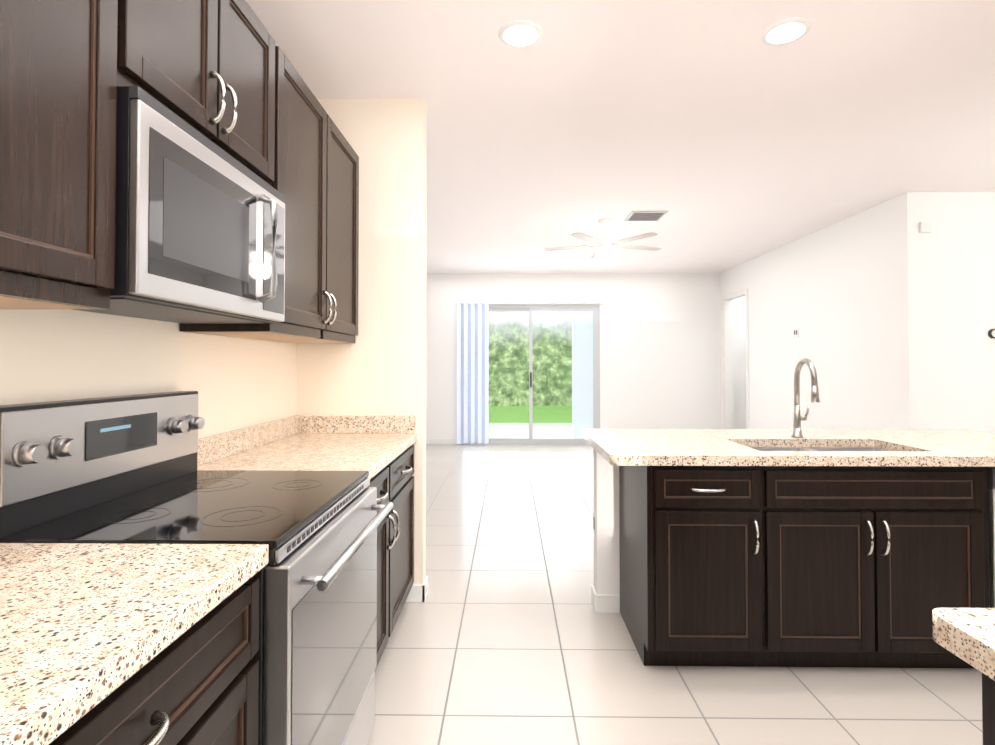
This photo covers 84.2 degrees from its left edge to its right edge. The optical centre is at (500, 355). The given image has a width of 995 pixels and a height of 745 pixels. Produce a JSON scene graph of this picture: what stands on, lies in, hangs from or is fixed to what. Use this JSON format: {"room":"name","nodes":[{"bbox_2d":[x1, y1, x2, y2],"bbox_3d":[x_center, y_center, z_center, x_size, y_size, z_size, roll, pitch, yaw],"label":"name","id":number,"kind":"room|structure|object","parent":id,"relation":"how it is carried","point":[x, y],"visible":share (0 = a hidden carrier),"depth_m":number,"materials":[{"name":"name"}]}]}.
{"room":"kitchen","nodes":[
{"label":"kitchen","id":0,"kind":"room"},
{"bbox_2d":[0,309,296,438],"bbox_3d":[-1.263,-0.091,0.280,0.120,2.850,5.940,0,-1,1],"label":"wall","id":1,"kind":"structure","parent":0,"point":[49,355],"depth_m":1.81,"materials":[{"name":"beige paint"}]},
{"bbox_2d":[0,0,117,308],"bbox_3d":[-0.995,-0.640,0.954,0.390,1.072,0.518,0,-1,1],"label":"upper cabinet","id":2,"kind":"object","parent":1,"relation":"attached to","point":[58,88],"visible":1,"depth_m":1.06,"materials":[{"name":"brown wood"}]},
{"bbox_2d":[117,0,274,184],"bbox_3d":[-0.985,-0.879,1.619,0.390,0.572,0.800,0,-1,1],"label":"upper cabinet","id":3,"kind":"object","parent":1,"relation":"attached to","point":[205,68],"visible":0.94,"depth_m":1.57,"materials":[{"name":"brown wood"}]},
{"bbox_2d":[71,86,284,323],"bbox_3d":[-0.955,-0.355,1.610,0.449,0.468,0.794,0,-1,1],"label":"microwave","id":4,"kind":"object","parent":3,"relation":"attached to","point":[199,228],"visible":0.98,"depth_m":1.42,"materials":[{"name":"silver metal"}]},
{"bbox_2d":[180,46,358,342],"bbox_3d":[-0.970,-0.613,2.574,0.390,1.072,1.115,0,-1,1],"label":"upper cabinet","id":5,"kind":"object","parent":1,"relation":"attached to","point":[315,183],"visible":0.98,"depth_m":2.42,"materials":[{"name":"brown wood"}]},
{"bbox_2d":[296,98,426,584],"bbox_3d":[-0.800,-0.044,3.183,0.720,2.850,0.120,0,-1,1],"label":"wall","id":6,"kind":"structure","parent":0,"point":[378,367],"depth_m":3.13,"materials":[{"name":"beige paint"}]},
{"bbox_2d":[405,582,426,601],"bbox_3d":[-0.795,1.335,3.095,0.732,0.090,0.012,0,-1,1],"label":"baseboard","id":7,"kind":"structure","parent":6,"relation":"attached to","point":[417,593],"depth_m":3.08,"materials":[{"name":"white wood"}]},
{"bbox_2d":[426,273,745,443],"bbox_3d":[1.000,0.054,9.236,8.100,2.850,0.120,0,-1,1],"label":"wall","id":8,"kind":"structure","parent":0,"point":[660,350],"depth_m":9.16,"materials":[{"name":"white paint"}]},
{"bbox_2d":[426,439,456,443],"bbox_3d":[-1.881,1.434,9.190,2.340,0.090,0.012,0,-1,1],"label":"baseboard","id":9,"kind":"structure","parent":8,"relation":"attached to","point":[428,441],"depth_m":9.17,"materials":[{"name":"white wood"}]},
{"bbox_2d":[462,305,599,443],"bbox_3d":[0.500,0.315,9.233,2.296,2.328,0.092,0,-1,1],"label":"sliding door","id":10,"kind":"structure","parent":8,"relation":"in","point":[595,309],"depth_m":9.21,"materials":[{"name":"grey"}]},
{"bbox_2d":[456,299,606,443],"bbox_3d":[0.498,0.265,9.135,2.500,2.385,0.066,0,-1,1],"label":"vertical blinds","id":11,"kind":"object","parent":8,"relation":"attached to","point":[472,371],"visible":1,"depth_m":9.14,"materials":[{"name":"white"}]},
{"bbox_2d":[246,0,994,273],"bbox_3d":[1.861,-1.518,3.237,10.240,0.100,12.140,0,-1,1],"label":"ceiling","id":12,"kind":"structure","parent":0,"point":[723,134],"depth_m":3.31,"materials":[{"name":"white paint"}]},
{"bbox_2d":[498,20,542,47],"bbox_3d":[0.090,-1.475,2.533,0.208,0.010,0.208,0,-1,1],"label":"recessed light","id":13,"kind":"object","parent":12,"relation":"in","point":[520,32],"visible":1,"depth_m":2.52,"materials":[{"name":"white plastic"}]},
{"bbox_2d":[544,218,660,263],"bbox_3d":[1.099,-1.196,5.849,1.268,0.459,1.210,0,-1,1],"label":"fan","id":14,"kind":"object","parent":12,"relation":"hanging from","point":[604,252],"visible":1,"depth_m":5.72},
{"bbox_2d":[624,211,667,220],"bbox_3d":[1.476,-1.421,5.622,0.360,0.016,0.360,0,-1,1],"label":"ceiling vent","id":15,"kind":"object","parent":12,"relation":"in","point":[645,215],"visible":1,"depth_m":5.57,"materials":[{"name":"grey metal"}]},
{"bbox_2d":[760,17,811,45],"bbox_3d":[1.300,-1.475,2.515,0.208,0.010,0.208,0,-1,1],"label":"recessed light","id":16,"kind":"object","parent":12,"relation":"in","point":[785,30],"visible":1,"depth_m":2.50,"materials":[{"name":"white plastic"}]},
{"bbox_2d":[367,423,982,744],"bbox_3d":[1.446,1.470,4.936,11.120,0.120,15.620,0,-1,1],"label":"floor","id":17,"kind":"structure","parent":0,"point":[505,633],"depth_m":2.39,"materials":[{"name":"tile"}]},
{"bbox_2d":[49,576,258,744],"bbox_3d":[-0.836,0.893,0.761,0.711,0.897,0.847,0,-1,1],"label":"base cabinet","id":18,"kind":"object","parent":17,"relation":"on","point":[197,683],"visible":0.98,"depth_m":0.95,"materials":[{"name":"brown wood"}]},
{"bbox_2d":[0,543,268,744],"bbox_3d":[-0.858,0.362,0.245,0.686,0.142,1.898,0,-1,1],"label":"countertop","id":19,"kind":"structure","parent":18,"relation":"on","point":[85,628],"depth_m":0.87,"materials":[{"name":"stone"}]},
{"bbox_2d":[0,391,393,744],"bbox_3d":[-0.780,0.739,1.590,0.792,1.233,0.796,0,-1,1],"label":"range","id":20,"kind":"object","parent":17,"relation":"on","point":[116,470],"visible":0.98,"depth_m":1.43,"materials":[{"name":"silver metal"}]},
{"bbox_2d":[368,445,413,671],"bbox_3d":[-0.810,0.922,2.547,0.711,0.897,1.114,0,-1,1],"label":"base cabinet","id":21,"kind":"object","parent":17,"relation":"on","point":[393,481],"visible":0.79,"depth_m":2.58,"materials":[{"name":"brown wood"}]},
{"bbox_2d":[197,415,416,478],"bbox_3d":[-0.823,0.400,2.555,0.686,0.142,1.115,0,-1,1],"label":"countertop","id":22,"kind":"structure","parent":21,"relation":"on","point":[373,445],"depth_m":2.54,"materials":[{"name":"stone"}]},
{"bbox_2d":[572,311,592,437],"bbox_3d":[1.527,0.217,11.386,7.090,2.635,2.640,0,-1,1],"label":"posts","id":23,"kind":"object","parent":17,"relation":"on","point":[586,403],"depth_m":10.07,"materials":[{"name":"white"}]},
{"bbox_2d":[593,448,619,608],"bbox_3d":[1.626,0.930,3.013,2.217,0.897,0.117,0,-1,1],"label":"wall","id":24,"kind":"structure","parent":17,"relation":"on","point":[606,536],"depth_m":2.97,"materials":[{"name":"white paint"}]},
{"bbox_2d":[593,511,595,534],"bbox_3d":[0.514,0.921,3.026,0.008,0.115,0.070,0,-1,1],"label":"outlet","id":25,"kind":"object","parent":24,"relation":"attached to","point":[594,522],"visible":0.98,"depth_m":3.01,"materials":[{"name":"white plastic"}]},
{"bbox_2d":[591,585,619,612],"bbox_3d":[1.620,1.333,3.006,2.229,0.090,0.141,0,-1,1],"label":"baseboard","id":26,"kind":"structure","parent":24,"relation":"attached to","point":[606,603],"depth_m":2.95,"materials":[{"name":"white wood"}]},
{"bbox_2d":[619,466,786,666],"bbox_3d":[0.912,0.924,2.652,0.558,0.896,0.620,0,-1,1],"label":"base cabinet","id":27,"kind":"object","parent":17,"relation":"on","point":[703,549],"depth_m":2.35,"materials":[{"name":"brown wood"}]},
{"bbox_2d":[783,447,989,667],"bbox_3d":[1.570,0.924,2.642,1.029,0.896,0.620,0,-1,1],"label":"base cabinet","id":28,"kind":"object","parent":17,"relation":"on","point":[811,566],"depth_m":2.34,"materials":[{"name":"brown wood"}]},
{"bbox_2d":[582,429,994,466],"bbox_3d":[1.623,0.454,2.810,2.297,0.042,0.978,0,-1,1],"label":"countertop","id":29,"kind":"structure","parent":28,"relation":"on","point":[731,447],"depth_m":2.62,"materials":[{"name":"stone"}]},
{"bbox_2d":[791,358,819,437],"bbox_3d":[1.594,0.223,2.849,0.098,0.419,0.227,0,-1,1],"label":"faucet","id":30,"kind":"object","parent":29,"relation":"on","point":[797,429],"visible":1,"depth_m":2.91,"materials":[{"name":"silver metal"}]},
{"bbox_2d":[750,447,887,450],"bbox_3d":[1.548,0.573,2.658,0.790,0.199,0.420,0,-1,1],"label":"sink","id":31,"kind":"object","parent":29,"relation":"in","point":[817,449],"visible":0.04,"depth_m":2.85,"materials":[{"name":"silver metal"}]},
{"bbox_2d":[982,673,994,744],"bbox_3d":[1.030,0.888,0.420,0.620,0.896,0.829,0,-1,1],"label":"base cabinet","id":32,"kind":"object","parent":17,"relation":"on","point":[988,705],"visible":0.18,"depth_m":0.80,"materials":[{"name":"brown wood"}]},
{"bbox_2d":[932,608,994,680],"bbox_3d":[1.009,0.409,0.020,0.700,0.042,1.704,0,-1,1],"label":"countertop","id":33,"kind":"structure","parent":32,"relation":"on","point":[967,635],"depth_m":0.81,"materials":[{"name":"stone"}]},
{"bbox_2d":[988,467,994,607],"bbox_3d":[2.387,0.927,2.625,0.596,0.890,0.610,0,-1,1],"label":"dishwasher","id":34,"kind":"object","parent":17,"relation":"on","point":[991,490],"visible":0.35,"depth_m":2.34,"materials":[{"name":"black metal"}]},
{"bbox_2d":[720,197,899,428],"bbox_3d":[3.678,0.019,7.046,0.120,2.850,4.180,0,-1,1],"label":"wall","id":35,"kind":"structure","parent":0,"point":[831,292],"depth_m":6.08,"materials":[{"name":"white paint"}]},
{"bbox_2d":[723,288,748,428],"bbox_3d":[3.632,0.243,8.534,0.014,2.450,0.940,0,-1,1],"label":"door frame","id":36,"kind":"structure","parent":35,"relation":"attached to","point":[737,293],"depth_m":8.18,"materials":[{"name":"white wood"}]},
{"bbox_2d":[793,327,798,337],"bbox_3d":[3.607,-0.281,6.732,0.010,0.120,0.120,0,-1,1],"label":"switch plate","id":37,"kind":"object","parent":35,"relation":"attached to","point":[795,332],"visible":1,"depth_m":6.74,"materials":[{"name":"white plastic"}]},
{"bbox_2d":[897,192,994,432],"bbox_3d":[5.236,-0.017,4.873,3.300,2.850,0.120,0,-1,1],"label":"wall","id":38,"kind":"structure","parent":0,"point":[946,278],"depth_m":4.84,"materials":[{"name":"white paint"}]},
{"bbox_2d":[919,222,931,232],"bbox_3d":[3.730,-1.127,4.838,0.090,0.090,0.030,0,-1,1],"label":"door chime","id":39,"kind":"object","parent":38,"relation":"attached to","point":[925,227],"visible":0.98,"depth_m":4.82,"materials":[{"name":"white plastic"}]},
{"bbox_2d":[988,329,994,337],"bbox_3d":[4.315,-0.193,4.817,0.084,0.084,0.026,0,-1,1],"label":"thermostat","id":40,"kind":"object","parent":38,"relation":"attached to","point":[991,333],"visible":0.98,"depth_m":4.81,"materials":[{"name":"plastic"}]},
{"label":"outside","id":41,"kind":"structure","parent":0,"visible":0},
{"bbox_2d":[489,406,571,422],"bbox_3d":[1.094,1.727,18.950,32.000,0.100,12.400,0,-1,1],"label":"ground","id":42,"kind":"structure","parent":41,"point":[507,414],"depth_m":15.08,"materials":[{"name":"green plant"}]},
{"bbox_2d":[489,311,571,405],"bbox_3d":[1.083,-2.825,18.274,32.000,9.100,0.100,0,-1,1],"label":"hedge","id":43,"kind":"object","parent":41,"point":[499,365],"depth_m":18.18,"materials":[{"name":"green plant"}]}
]}

